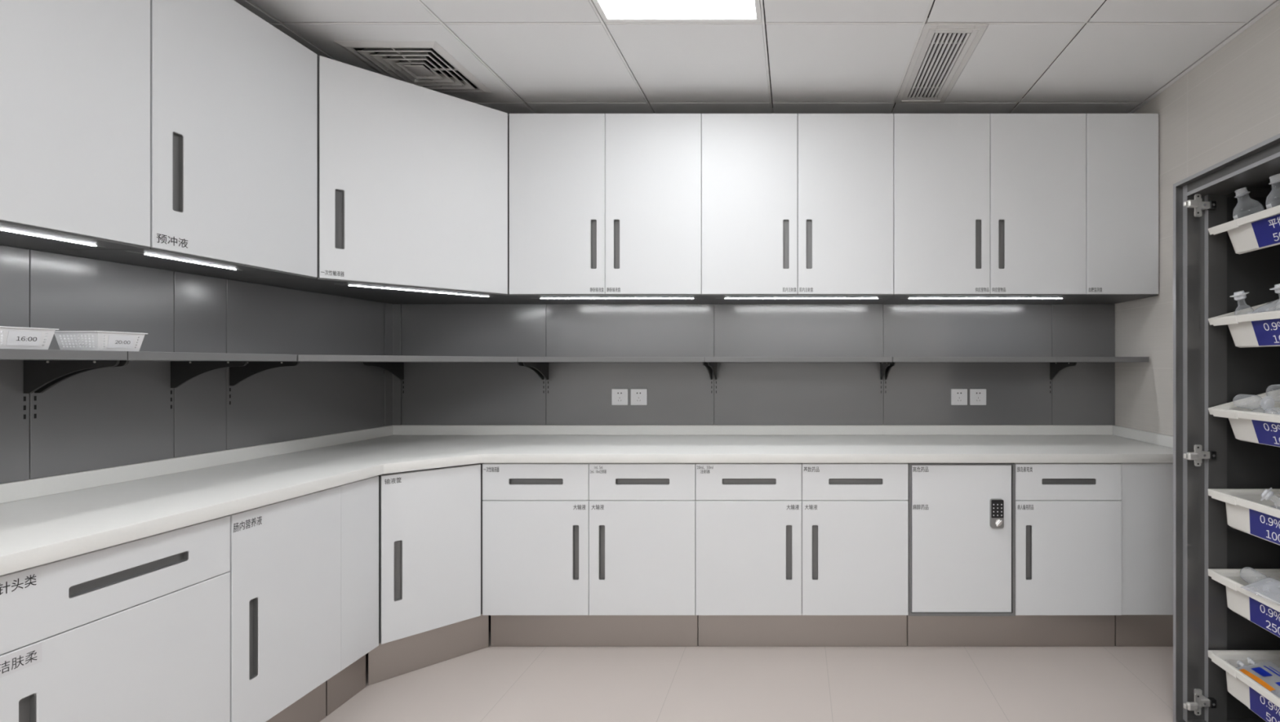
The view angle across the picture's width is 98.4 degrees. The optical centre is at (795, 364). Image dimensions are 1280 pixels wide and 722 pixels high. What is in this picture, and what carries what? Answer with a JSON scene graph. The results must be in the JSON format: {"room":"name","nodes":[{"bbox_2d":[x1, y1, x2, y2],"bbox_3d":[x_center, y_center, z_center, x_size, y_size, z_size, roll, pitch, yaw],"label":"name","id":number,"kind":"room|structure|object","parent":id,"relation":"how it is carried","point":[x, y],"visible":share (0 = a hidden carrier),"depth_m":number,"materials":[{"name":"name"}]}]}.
{"room":"hospital medication room","nodes":[
{"label":"hospital medication room","id":0,"kind":"room"},
{"bbox_2d":[320,615,1173,721],"bbox_3d":[-0.226,1.241,0.550,4.019,0.050,4.760,0,0,0],"label":"floor","id":1,"kind":"structure","parent":0,"point":[490,683],"depth_m":2.02,"materials":[{"name":"beige tile"}]},
{"bbox_2d":[266,681,325,721],"bbox_3d":[-1.625,1.138,1.435,0.012,0.154,0.810,0,0,0],"label":"toe kick","id":2,"kind":"object","parent":1,"relation":"on","point":[311,707],"visible":0.6,"depth_m":1.77,"materials":[{"name":"silver metal"}]},
{"bbox_2d":[325,654,365,715],"bbox_3d":[-1.625,1.138,1.927,0.012,0.154,0.166,0,0,0],"label":"toe kick","id":3,"kind":"object","parent":1,"relation":"on","point":[345,684],"visible":0.64,"depth_m":1.92,"materials":[{"name":"silver metal"}]},
{"bbox_2d":[368,613,488,684],"bbox_3d":[-1.473,1.138,2.163,0.405,0.154,0.013,0,0,-43],"label":"toe kick","id":4,"kind":"object","parent":1,"relation":"on","point":[389,660],"visible":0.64,"depth_m":2.15,"materials":[{"name":"silver metal"}]},
{"bbox_2d":[490,614,697,646],"bbox_3d":[-0.868,1.138,2.306,0.891,0.154,0.012,0,0,0],"label":"toe kick","id":5,"kind":"object","parent":1,"relation":"on","point":[588,630],"visible":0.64,"depth_m":2.30,"materials":[{"name":"silver metal"}]},
{"bbox_2d":[698,613,906,646],"bbox_3d":[0.032,1.138,2.306,0.899,0.154,0.012,0,0,0],"label":"toe kick","id":6,"kind":"object","parent":1,"relation":"on","point":[802,630],"visible":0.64,"depth_m":2.30,"materials":[{"name":"silver metal"}]},
{"bbox_2d":[906,615,1115,646],"bbox_3d":[0.931,1.138,2.306,0.893,0.154,0.012,0,0,0],"label":"toe kick","id":7,"kind":"object","parent":1,"relation":"on","point":[922,630],"visible":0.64,"depth_m":2.30,"materials":[{"name":"silver metal"}]},
{"bbox_2d":[1115,614,1173,646],"bbox_3d":[1.542,1.138,2.306,0.320,0.154,0.012,0,0,0],"label":"toe kick","id":8,"kind":"object","parent":1,"relation":"on","point":[1131,630],"visible":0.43,"depth_m":2.30,"materials":[{"name":"silver metal"}]},
{"bbox_2d":[1173,133,1279,721],"bbox_3d":[1.484,0.301,1.510,0.435,1.829,0.607,0,0,0],"label":"medicine cabinet","id":9,"kind":"object","parent":1,"relation":"on","point":[1209,370],"visible":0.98,"depth_m":1.78,"materials":[{"name":"grey metal"}]},
{"bbox_2d":[1182,701,1198,710],"bbox_3d":[1.289,1.113,1.738,0.044,0.025,0.016,0,0,0],"label":"hinge","id":10,"kind":"object","parent":9,"relation":"on","point":[1190,705],"depth_m":1.73,"materials":[{"name":"silver metal"}]},
{"bbox_2d":[1182,200,1198,207],"bbox_3d":[1.289,-0.524,1.738,0.044,0.025,0.016,0,0,0],"label":"hinge","id":11,"kind":"object","parent":9,"relation":"on","point":[1189,203],"depth_m":1.73,"materials":[{"name":"silver metal"}]},
{"bbox_2d":[1182,452,1198,459],"bbox_3d":[1.289,0.298,1.738,0.044,0.025,0.016,0,0,0],"label":"hinge","id":12,"kind":"object","parent":9,"relation":"attached to","point":[1188,455],"depth_m":1.73,"materials":[{"name":"silver metal"}]},
{"bbox_2d":[1207,568,1279,637],"bbox_3d":[1.506,0.725,1.505,0.305,0.108,0.500,0,0,0],"label":"tray","id":13,"kind":"object","parent":9,"relation":"in","point":[1264,612],"visible":0.99,"depth_m":1.66,"materials":[{"name":"white plastic"}]},
{"bbox_2d":[1226,577,1279,619],"bbox_3d":[1.508,0.731,1.505,0.270,0.096,0.428,0,0,0],"label":"tub","id":14,"kind":"object","parent":13,"relation":"in","point":[1245,606],"depth_m":1.65,"materials":[{"name":"white plastic"}]},
{"bbox_2d":[1240,566,1279,596],"bbox_3d":[1.411,0.658,1.623,0.048,0.051,0.120,0,0,8],"label":"bottle","id":15,"kind":"object","parent":13,"relation":"in","point":[1270,588],"visible":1,"depth_m":1.57,"materials":[{"name":"white"}]},
{"bbox_2d":[1244,576,1279,604],"bbox_3d":[1.390,0.653,1.528,0.096,0.040,0.154,0,0,-6],"label":"bag","id":16,"kind":"object","parent":13,"relation":"in","point":[1257,581],"visible":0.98,"depth_m":1.58,"materials":[{"name":"white"}]},
{"bbox_2d":[1208,649,1279,721],"bbox_3d":[1.506,0.993,1.505,0.305,0.108,0.500,0,0,0],"label":"tray","id":17,"kind":"object","parent":9,"relation":"in","point":[1264,703],"visible":0.98,"depth_m":1.68,"materials":[{"name":"white plastic"}]},
{"bbox_2d":[1226,660,1279,706],"bbox_3d":[1.508,0.999,1.505,0.270,0.096,0.428,0,0,0],"label":"tub","id":18,"kind":"object","parent":17,"relation":"in","point":[1244,693],"depth_m":1.67,"materials":[{"name":"white plastic"}]},
{"bbox_2d":[1236,657,1279,690],"bbox_3d":[1.441,0.953,1.615,0.127,0.036,0.215,0,0,2],"label":"bag","id":19,"kind":"object","parent":17,"relation":"in","point":[1260,670],"visible":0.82,"depth_m":1.65,"materials":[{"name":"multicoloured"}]},
{"bbox_2d":[1251,666,1272,676],"bbox_3d":[1.437,0.946,1.644,0.029,0.003,0.049,-12,-2,2],"label":"print","id":20,"kind":"object","parent":19,"relation":"on","point":[1260,670],"depth_m":1.64},
{"bbox_2d":[1263,665,1279,675],"bbox_3d":[1.463,0.939,1.626,0.005,0.003,0.084,-12,-2,2],"label":"print","id":21,"kind":"object","parent":19,"relation":"on","point":[1264,665],"depth_m":1.64,"materials":[{"name":"blue"}]},
{"bbox_2d":[1265,681,1279,692],"bbox_3d":[1.467,1.010,1.577,0.130,0.021,0.214,0,0,0],"label":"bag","id":22,"kind":"object","parent":17,"relation":"in","point":[1273,691],"visible":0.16,"depth_m":1.66,"materials":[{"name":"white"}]},
{"bbox_2d":[1208,488,1279,545],"bbox_3d":[1.506,0.462,1.505,0.305,0.108,0.500,0,0,0],"label":"tray","id":23,"kind":"object","parent":9,"relation":"in","point":[1246,512],"visible":1,"depth_m":1.63,"materials":[{"name":"white plastic"}]},
{"bbox_2d":[1225,494,1279,545],"bbox_3d":[1.508,0.468,1.505,0.270,0.096,0.428,0,0,0],"label":"tub","id":24,"kind":"object","parent":23,"relation":"in","point":[1254,522],"depth_m":1.62,"materials":[{"name":"white plastic"}]},
{"bbox_2d":[1260,487,1276,508],"bbox_3d":[1.397,0.401,1.511,0.048,0.091,0.120,0,0,-35],"label":"bottle","id":25,"kind":"object","parent":23,"relation":"in","point":[1267,495],"visible":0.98,"depth_m":1.54,"materials":[{"name":"white"}]},
{"bbox_2d":[1208,388,1279,447],"bbox_3d":[1.506,0.152,1.505,0.300,0.175,0.500,0,0,0],"label":"tray","id":26,"kind":"object","parent":9,"relation":"in","point":[1257,426],"visible":0.99,"depth_m":1.65,"materials":[{"name":"white plastic"}]},
{"bbox_2d":[1228,395,1279,447],"bbox_3d":[1.518,0.162,1.505,0.270,0.096,0.428,-15,0,0],"label":"tub","id":27,"kind":"object","parent":26,"relation":"in","point":[1267,433],"depth_m":1.64,"materials":[{"name":"white plastic"}]},
{"label":"plastic ampoule","id":28,"kind":"object","parent":26,"relation":"in","visible":0},
{"label":"plastic ampoule","id":29,"kind":"object","parent":28,"relation":"on","visible":0},
{"bbox_2d":[1232,393,1274,410],"bbox_3d":[1.411,0.115,1.646,0.045,0.046,0.110,0,0,-4],"label":"bottle","id":30,"kind":"object","parent":29,"relation":"on","point":[1266,402],"visible":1,"depth_m":1.60,"materials":[{"name":"white plastic"}]},
{"bbox_2d":[1208,300,1279,347],"bbox_3d":[1.506,-0.141,1.505,0.300,0.175,0.500,0,0,0],"label":"tray","id":31,"kind":"object","parent":9,"relation":"in","point":[1262,329],"visible":0.98,"depth_m":1.63,"materials":[{"name":"white plastic"}]},
{"bbox_2d":[1230,290,1254,314],"bbox_3d":[1.417,-0.149,1.679,0.085,0.169,0.049,0,0,0],"label":"bottle","id":32,"kind":"object","parent":31,"relation":"in","point":[1240,295],"visible":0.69,"depth_m":1.67,"materials":[{"name":"white plastic"}]},
{"bbox_2d":[1227,304,1279,347],"bbox_3d":[1.518,-0.133,1.505,0.270,0.096,0.428,-15,0,0],"label":"tub","id":33,"kind":"object","parent":31,"relation":"in","point":[1259,333],"depth_m":1.61,"materials":[{"name":"white plastic"}]},
{"bbox_2d":[1247,298,1279,313],"bbox_3d":[1.446,-0.170,1.626,0.102,0.061,0.108,0,0,-3],"label":"bag","id":34,"kind":"object","parent":31,"relation":"in","point":[1259,309],"visible":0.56,"depth_m":1.65,"materials":[{"name":"white"}]},
{"bbox_2d":[1269,283,1279,296],"bbox_3d":[1.424,-0.152,1.543,0.088,0.171,0.052,0,0,0],"label":"bottle","id":35,"kind":"object","parent":31,"relation":"in","point":[1277,287],"visible":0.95,"depth_m":1.54,"materials":[{"name":"white"}]},
{"bbox_2d":[1208,204,1279,253],"bbox_3d":[1.506,-0.439,1.505,0.301,0.177,0.500,0,0,0],"label":"tray","id":36,"kind":"object","parent":9,"relation":"in","point":[1260,229],"visible":1,"depth_m":1.61,"materials":[{"name":"white plastic"}]},
{"bbox_2d":[1232,186,1263,219],"bbox_3d":[1.431,-0.456,1.667,0.104,0.199,0.077,0,0,12],"label":"bottle","id":37,"kind":"object","parent":36,"relation":"in","point":[1242,191],"visible":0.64,"depth_m":1.67,"materials":[{"name":"white plastic"}]},
{"bbox_2d":[1227,213,1279,253],"bbox_3d":[1.518,-0.430,1.505,0.270,0.096,0.428,-16,0,0],"label":"tub","id":38,"kind":"object","parent":36,"relation":"in","point":[1264,233],"depth_m":1.61,"materials":[{"name":"white plastic"}]},
{"bbox_2d":[1265,173,1279,208],"bbox_3d":[1.431,-0.456,1.550,0.103,0.199,0.077,0,0,2],"label":"bottle","id":39,"kind":"object","parent":36,"relation":"in","point":[1275,178],"visible":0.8,"depth_m":1.55,"materials":[{"name":"white plastic"}]},
{"bbox_2d":[234,0,1277,115],"bbox_3d":[-0.226,-1.276,0.550,3.845,0.005,4.586,0,0,0],"label":"ceiling","id":40,"kind":"structure","parent":0,"point":[540,62],"depth_m":2.15,"materials":[{"name":"white metal"}]},
{"bbox_2d":[333,40,493,93],"bbox_3d":[-1.617,-1.313,2.298,0.400,0.100,0.400,0,0,0],"label":"ceiling vent","id":41,"kind":"object","parent":40,"relation":"in","point":[424,64],"visible":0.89,"depth_m":2.26,"materials":[{"name":"white metal"}]},
{"bbox_2d":[592,0,761,22],"bbox_3d":[-0.417,-1.288,1.690,0.584,0.031,0.584,0,0,0],"label":"recessed light","id":42,"kind":"object","parent":40,"relation":"in","point":[611,11],"visible":0.9,"depth_m":1.92,"materials":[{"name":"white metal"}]},
{"bbox_2d":[895,16,988,102],"bbox_3d":[0.603,-1.286,2.290,0.236,0.042,0.595,0,0,0],"label":"ceiling vent","id":43,"kind":"object","parent":40,"relation":"in","point":[942,51],"visible":0.98,"depth_m":2.24,"materials":[{"name":"white metal"}]},
{"bbox_2d":[1114,0,1279,435],"bbox_3d":[1.744,-0.088,0.550,0.080,2.609,4.600,0,0,0],"label":"wall","id":44,"kind":"structure","parent":0,"point":[1227,104],"depth_m":2.36,"materials":[{"name":"beige paint"}]},
{"bbox_2d":[353,0,1106,107],"bbox_3d":[-0.226,-1.383,0.550,3.859,0.020,4.600,0,0,0],"label":"trim","id":45,"kind":"structure","parent":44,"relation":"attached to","point":[763,0],"depth_m":2.33,"materials":[{"name":"grey metal"}]},
{"bbox_2d":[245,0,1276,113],"bbox_3d":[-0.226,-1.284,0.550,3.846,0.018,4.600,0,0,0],"label":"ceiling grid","id":46,"kind":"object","parent":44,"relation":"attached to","point":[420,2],"depth_m":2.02,"materials":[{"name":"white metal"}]},
{"bbox_2d":[1128,0,1279,113],"bbox_3d":[-0.226,-1.270,0.550,3.859,0.003,4.600,0,0,0],"label":"trim","id":47,"kind":"structure","parent":44,"relation":"attached to","point":[1275,4],"depth_m":2.17,"materials":[{"name":"white metal"}]},
{"bbox_3d":[-0.226,-0.089,2.890,4.019,2.609,0.080,0,0,0],"label":"wall","id":48,"kind":"structure","parent":0,"visible":0},
{"bbox_2d":[231,55,542,303],"bbox_3d":[-1.746,-0.747,2.434,0.814,0.851,0.828,0,0,0],"label":"upper cabinet","id":49,"kind":"object","parent":48,"relation":"attached to","point":[413,180],"visible":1,"depth_m":2.23,"materials":[{"name":"grey"}]},
{"bbox_2d":[348,284,488,297],"bbox_3d":[-1.637,-0.322,2.352,0.004,0.001,0.512,0,0,45],"label":"diffuser","id":50,"kind":"object","parent":49,"relation":"attached to","point":[348,285],"depth_m":2.32,"materials":[{"name":"white plastic"}]},
{"bbox_2d":[248,354,536,362],"bbox_3d":[-1.735,-0.025,2.414,0.814,0.025,0.846,0,0,0],"label":"wall shelf","id":51,"kind":"object","parent":48,"relation":"attached to","point":[300,357],"visible":0.64,"depth_m":2.22,"materials":[{"name":"grey metal"}]},
{"bbox_2d":[384,302,401,426],"bbox_3d":[-2.127,-0.001,2.818,0.054,0.644,0.061,0,0,0],"label":"trim","id":52,"kind":"structure","parent":48,"relation":"attached to","point":[393,312],"depth_m":2.84,"materials":[{"name":"grey metal"}]},
{"bbox_2d":[377,462,484,644],"bbox_3d":[-1.728,0.738,2.421,0.810,0.642,0.814,0,0,0],"label":"base cabinet","id":53,"kind":"object","parent":48,"relation":"attached to","point":[430,520],"visible":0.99,"depth_m":2.12,"materials":[{"name":"grey laminate"}]},
{"bbox_2d":[401,303,546,424],"bbox_3d":[-1.713,-0.001,2.844,0.768,0.644,0.010,0,0,0],"label":"panel","id":54,"kind":"object","parent":48,"relation":"attached to","point":[433,393],"visible":0.98,"depth_m":2.84,"materials":[{"name":"grey metal"}]},
{"bbox_2d":[363,361,404,379],"bbox_3d":[-2.088,0.034,2.709,0.008,0.092,0.260,0,0,0],"label":"shelf bracket","id":55,"kind":"object","parent":54,"relation":"attached to","point":[396,368],"visible":0.95,"depth_m":2.76,"materials":[{"name":"black metal"}]},
{"bbox_2d":[517,361,543,379],"bbox_3d":[-1.341,0.034,2.709,0.008,0.092,0.260,0,0,0],"label":"shelf bracket","id":56,"kind":"object","parent":54,"relation":"attached to","point":[520,363],"visible":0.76,"depth_m":2.74,"materials":[{"name":"black metal"}]},
{"bbox_2d":[482,462,696,615],"bbox_3d":[-0.872,0.738,2.540,0.898,0.642,0.580,0,0,0],"label":"base cabinet","id":57,"kind":"object","parent":48,"relation":"attached to","point":[559,539],"visible":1,"depth_m":2.25,"materials":[{"name":"grey laminate"}]},
{"bbox_2d":[509,113,712,303],"bbox_3d":[-0.888,-0.747,2.669,0.898,0.851,0.358,0,0,0],"label":"upper cabinet","id":58,"kind":"object","parent":48,"relation":"attached to","point":[606,208],"visible":1,"depth_m":2.49,"materials":[{"name":"grey"}]},
{"bbox_2d":[540,297,693,298],"bbox_3d":[-0.870,-0.322,2.602,0.746,0.001,0.004,0,0,0],"label":"diffuser","id":59,"kind":"object","parent":58,"relation":"attached to","point":[540,298],"depth_m":2.60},
{"bbox_2d":[518,356,711,362],"bbox_3d":[-0.880,-0.025,2.695,0.892,0.025,0.290,0,0,0],"label":"wall shelf","id":60,"kind":"object","parent":48,"relation":"attached to","point":[538,359],"visible":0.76,"depth_m":2.55,"materials":[{"name":"grey metal"}]},
{"bbox_2d":[546,303,714,424],"bbox_3d":[-0.880,-0.001,2.844,0.893,0.644,0.010,0,0,0],"label":"panel","id":61,"kind":"object","parent":48,"relation":"attached to","point":[577,393],"visible":0.97,"depth_m":2.84,"materials":[{"name":"grey metal"}]},
{"bbox_2d":[522,361,548,379],"bbox_3d":[-1.317,0.034,2.709,0.008,0.092,0.260,0,0,0],"label":"shelf bracket","id":62,"kind":"object","parent":61,"relation":"attached to","point":[543,367],"visible":0.95,"depth_m":2.76,"materials":[{"name":"black metal"}]},
{"bbox_2d":[611,388,627,404],"bbox_3d":[-0.932,0.172,2.835,0.086,0.086,0.009,0,0,0],"label":"power socket","id":63,"kind":"object","parent":61,"relation":"attached to","point":[619,396],"visible":1,"depth_m":2.83,"materials":[{"name":"white plastic"}]},
{"bbox_2d":[631,388,647,404],"bbox_3d":[-0.832,0.172,2.835,0.086,0.086,0.009,0,0,0],"label":"power socket","id":64,"kind":"object","parent":61,"relation":"attached to","point":[638,396],"visible":1,"depth_m":2.83,"materials":[{"name":"white plastic"}]},
{"bbox_2d":[702,361,711,379],"bbox_3d":[-0.447,0.034,2.709,0.008,0.092,0.260,0,0,0],"label":"shelf bracket","id":65,"kind":"object","parent":61,"relation":"attached to","point":[708,367],"visible":0.85,"depth_m":2.74,"materials":[{"name":"black metal"}]},
{"bbox_2d":[701,113,893,303],"bbox_3d":[0.011,-0.747,2.669,0.898,0.851,0.358,0,0,0],"label":"upper cabinet","id":66,"kind":"object","parent":48,"relation":"attached to","point":[797,208],"visible":1,"depth_m":2.49,"materials":[{"name":"grey"}]},
{"bbox_2d":[724,297,877,298],"bbox_3d":[0.029,-0.322,2.602,0.746,0.001,0.004,0,0,0],"label":"diffuser","id":67,"kind":"object","parent":66,"relation":"attached to","point":[725,298],"depth_m":2.60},
{"bbox_2d":[705,356,892,362],"bbox_3d":[0.016,-0.025,2.695,0.897,0.025,0.290,0,0,0],"label":"wall shelf","id":68,"kind":"object","parent":48,"relation":"attached to","point":[713,359],"visible":0.98,"depth_m":2.55,"materials":[{"name":"grey metal"}]},
{"bbox_2d":[714,303,883,424],"bbox_3d":[0.018,-0.001,2.844,0.900,0.644,0.010,0,0,0],"label":"panel","id":69,"kind":"object","parent":48,"relation":"attached to","point":[745,393],"visible":0.96,"depth_m":2.84,"materials":[{"name":"grey metal"}]},
{"bbox_2d":[707,361,716,379],"bbox_3d":[-0.421,0.034,2.709,0.008,0.092,0.260,0,0,0],"label":"shelf bracket","id":70,"kind":"object","parent":69,"relation":"attached to","point":[713,365],"visible":0.98,"depth_m":2.76,"materials":[{"name":"black metal"}]},
{"bbox_2d":[880,361,890,379],"bbox_3d":[0.456,0.034,2.709,0.008,0.092,0.260,0,0,0],"label":"shelf bracket","id":71,"kind":"object","parent":69,"relation":"attached to","point":[883,365],"visible":0.96,"depth_m":2.75,"materials":[{"name":"grey metal"}]},
{"bbox_2d":[695,462,908,615],"bbox_3d":[0.028,0.738,2.540,0.898,0.642,0.580,0,0,0],"label":"base cabinet","id":72,"kind":"object","parent":48,"relation":"attached to","point":[772,539],"visible":1,"depth_m":2.25,"materials":[{"name":"grey"}]},
{"bbox_2d":[907,462,1015,615],"bbox_3d":[0.703,0.738,2.526,0.448,0.642,0.608,0,0,0],"label":"base cabinet","id":73,"kind":"object","parent":48,"relation":"attached to","point":[962,516],"visible":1,"depth_m":2.25,"materials":[{"name":"grey laminate"}]},
{"bbox_2d":[883,303,1051,424],"bbox_3d":[0.918,-0.001,2.844,0.896,0.644,0.010,0,0,0],"label":"panel","id":74,"kind":"object","parent":48,"relation":"attached to","point":[914,393],"visible":0.98,"depth_m":2.84,"materials":[{"name":"grey metal"}]},
{"bbox_2d":[884,361,895,379],"bbox_3d":[0.480,0.034,2.709,0.008,0.092,0.260,0,0,0],"label":"shelf bracket","id":75,"kind":"object","parent":74,"relation":"attached to","point":[888,368],"visible":0.89,"depth_m":2.76,"materials":[{"name":"grey metal"}]},
{"bbox_2d":[951,388,967,404],"bbox_3d":[0.871,0.172,2.835,0.086,0.086,0.009,0,0,0],"label":"power socket","id":76,"kind":"object","parent":74,"relation":"attached to","point":[958,396],"visible":1,"depth_m":2.83,"materials":[{"name":"white plastic"}]},
{"bbox_2d":[969,388,986,404],"bbox_3d":[0.972,0.172,2.835,0.086,0.086,0.009,0,0,0],"label":"power socket","id":77,"kind":"object","parent":74,"relation":"attached to","point":[977,396],"visible":1,"depth_m":2.83,"materials":[{"name":"white plastic"}]},
{"bbox_2d":[1049,361,1076,379],"bbox_3d":[1.357,0.034,2.709,0.008,0.092,0.260,0,0,0],"label":"shelf bracket","id":78,"kind":"object","parent":74,"relation":"attached to","point":[1055,367],"visible":0.95,"depth_m":2.76,"materials":[{"name":"grey metal"}]},
{"bbox_2d":[882,113,1086,303],"bbox_3d":[0.910,-0.747,2.669,0.898,0.851,0.358,0,0,0],"label":"upper cabinet","id":79,"kind":"object","parent":48,"relation":"attached to","point":[989,208],"visible":0.99,"depth_m":2.49,"materials":[{"name":"grey laminate"}]},
{"bbox_2d":[909,297,1062,298],"bbox_3d":[0.928,-0.322,2.602,0.746,0.001,0.004,0,0,0],"label":"diffuser","id":80,"kind":"object","parent":79,"relation":"attached to","point":[909,298],"depth_m":2.60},
{"bbox_2d":[885,356,1149,362],"bbox_3d":[1.079,-0.025,2.695,1.226,0.025,0.290,0,0,0],"label":"wall shelf","id":81,"kind":"object","parent":48,"relation":"attached to","point":[897,359],"visible":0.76,"depth_m":2.55,"materials":[{"name":"grey paint"}]},
{"bbox_2d":[1014,462,1121,615],"bbox_3d":[1.153,0.738,2.540,0.448,0.642,0.580,0,0,0],"label":"base cabinet","id":82,"kind":"object","parent":48,"relation":"attached to","point":[1068,515],"visible":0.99,"depth_m":2.25,"materials":[{"name":"grey"}]},
{"bbox_2d":[1120,462,1173,614],"bbox_3d":[1.541,0.739,2.266,0.324,0.641,0.020,0,0,0],"label":"filler panel","id":83,"kind":"object","parent":82,"relation":"attached to","point":[1147,488],"visible":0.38,"depth_m":2.26,"materials":[{"name":"white laminate"}]},
{"bbox_2d":[1051,303,1115,424],"bbox_3d":[1.535,-0.001,2.845,0.334,0.644,0.009,0,0,0],"label":"panel","id":84,"kind":"object","parent":48,"relation":"attached to","point":[1082,393],"visible":0.96,"depth_m":2.84,"materials":[{"name":"grey metal"}]},
{"bbox_2d":[1052,113,1158,303],"bbox_3d":[1.529,-0.748,2.669,0.337,0.849,0.358,0,0,0],"label":"upper cabinet","id":85,"kind":"object","parent":48,"relation":"attached to","point":[1122,148],"visible":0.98,"depth_m":2.49,"materials":[{"name":"grey"}]},
{"bbox_3d":[-2.195,-0.089,0.550,0.080,2.609,4.600,0,0,0],"label":"wall","id":86,"kind":"structure","parent":0,"visible":0},
{"bbox_2d":[0,244,29,483],"bbox_3d":[-2.149,-0.001,1.258,0.010,0.644,0.473,0,0,0],"label":"panel","id":87,"kind":"object","parent":86,"relation":"attached to","point":[14,261],"visible":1,"depth_m":1.46,"materials":[{"name":"grey metal"}]},
{"bbox_2d":[23,360,119,393],"bbox_3d":[-2.014,0.034,1.483,0.260,0.092,0.008,0,0,0],"label":"shelf bracket","id":88,"kind":"object","parent":87,"relation":"attached to","point":[37,373],"visible":1,"depth_m":1.48,"materials":[{"name":"grey metal"}]},
{"bbox_2d":[0,348,127,359],"bbox_3d":[-2.000,-0.025,1.251,0.290,0.025,0.462,0,0,0],"label":"wall shelf","id":89,"kind":"object","parent":86,"relation":"attached to","point":[5,353],"visible":1,"depth_m":1.35,"materials":[{"name":"grey metal"}]},
{"bbox_2d":[0,325,58,349],"bbox_3d":[-1.921,-0.064,1.290,0.126,0.052,0.112,0,0,0],"label":"basket","id":90,"kind":"object","parent":89,"relation":"on","point":[11,337],"visible":0.99,"depth_m":1.29,"materials":[{"name":"white plastic"}]},
{"bbox_2d":[53,330,147,351],"bbox_3d":[-1.921,-0.064,1.476,0.126,0.052,0.112,0,0,0],"label":"basket","id":91,"kind":"object","parent":89,"relation":"on","point":[66,340],"visible":0.99,"depth_m":1.43,"materials":[{"name":"white plastic"}]},
{"bbox_2d":[0,0,150,248],"bbox_3d":[-1.980,-0.747,1.238,0.346,0.851,0.516,0,0,0],"label":"upper cabinet","id":92,"kind":"object","parent":86,"relation":"attached to","point":[75,74],"visible":1,"depth_m":1.34,"materials":[{"name":"grey laminate"}]},
{"bbox_2d":[0,229,94,245],"bbox_3d":[-1.900,-0.322,1.244,0.004,0.001,0.408,0,0,0],"label":"diffuser","id":93,"kind":"object","parent":92,"relation":"attached to","point":[8,230],"depth_m":1.36,"materials":[{"name":"white plastic"}]},
{"bbox_2d":[29,249,173,479],"bbox_3d":[-2.149,-0.001,1.669,0.010,0.644,0.345,0,0,0],"label":"panel","id":94,"kind":"object","parent":86,"relation":"attached to","point":[112,416],"visible":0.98,"depth_m":1.65,"materials":[{"name":"grey metal"}]},
{"bbox_2d":[34,360,128,392],"bbox_3d":[-2.014,0.034,1.504,0.260,0.092,0.008,0,0,0],"label":"shelf bracket","id":95,"kind":"object","parent":94,"relation":"attached to","point":[122,362],"visible":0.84,"depth_m":1.50,"materials":[{"name":"grey metal"}]},
{"bbox_2d":[170,360,248,387],"bbox_3d":[-2.014,0.034,1.832,0.260,0.092,0.008,0,0,0],"label":"shelf bracket","id":96,"kind":"object","parent":94,"relation":"attached to","point":[181,371],"visible":1,"depth_m":1.83,"materials":[{"name":"grey metal"}]},
{"bbox_2d":[0,515,230,721],"bbox_3d":[-1.850,0.738,1.256,0.565,0.642,0.449,0,0,0],"label":"base cabinet","id":97,"kind":"object","parent":86,"relation":"attached to","point":[139,629],"visible":1,"depth_m":1.25,"materials":[{"name":"grey laminate"}]},
{"bbox_2d":[0,424,1173,575],"bbox_3d":[-0.226,0.367,1.935,3.857,0.090,1.829,0,0,0],"label":"countertop","id":98,"kind":"structure","parent":97,"relation":"on","point":[43,520],"depth_m":2.23,"materials":[{"name":"white stone"}]},
{"bbox_2d":[30,0,317,279],"bbox_3d":[-1.980,-0.747,1.758,0.346,0.851,0.518,0,0,0],"label":"upper cabinet","id":99,"kind":"object","parent":86,"relation":"attached to","point":[233,96],"visible":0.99,"depth_m":1.71,"materials":[{"name":"grey laminate"}]},
{"bbox_2d":[144,253,233,269],"bbox_3d":[-1.900,-0.322,1.684,0.004,0.001,0.252,0,0,0],"label":"diffuser","id":100,"kind":"object","parent":99,"relation":"attached to","point":[153,255],"depth_m":1.67,"materials":[{"name":"white plastic"}]},
{"bbox_2d":[173,271,226,457],"bbox_3d":[-2.150,-0.001,1.927,0.009,0.644,0.168,0,0,0],"label":"panel","id":101,"kind":"object","parent":86,"relation":"attached to","point":[199,300],"visible":0.9,"depth_m":1.92,"materials":[{"name":"grey metal"}]},
{"bbox_2d":[127,351,297,360],"bbox_3d":[-2.000,-0.025,1.735,0.290,0.025,0.502,0,0,0],"label":"wall shelf","id":102,"kind":"object","parent":86,"relation":"attached to","point":[131,355],"visible":0.69,"depth_m":1.67,"materials":[{"name":"grey metal"}]},
{"bbox_2d":[229,485,341,721],"bbox_3d":[-1.850,0.738,1.663,0.565,0.642,0.357,0,0,0],"label":"base cabinet","id":103,"kind":"object","parent":86,"relation":"attached to","point":[285,571],"visible":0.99,"depth_m":1.63,"materials":[{"name":"grey laminate"}]},
{"bbox_2d":[340,475,378,670],"bbox_3d":[-1.579,0.739,1.927,0.018,0.640,0.168,0,0,0],"label":"filler panel","id":104,"kind":"object","parent":103,"relation":"attached to","point":[360,498],"visible":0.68,"depth_m":1.93,"materials":[{"name":"white laminate"}]},
{"bbox_2d":[226,279,384,449],"bbox_3d":[-2.149,-0.001,2.399,0.010,0.644,0.772,0,0,0],"label":"panel","id":105,"kind":"object","parent":86,"relation":"attached to","point":[306,399],"visible":0.94,"depth_m":2.31,"materials":[{"name":"grey metal"}]},
{"bbox_2d":[229,361,299,385],"bbox_3d":[-2.014,0.034,2.023,0.260,0.092,0.008,0,0,0],"label":"shelf bracket","id":106,"kind":"object","parent":105,"relation":"attached to","point":[237,374],"visible":0.94,"depth_m":2.02,"materials":[{"name":"grey metal"}]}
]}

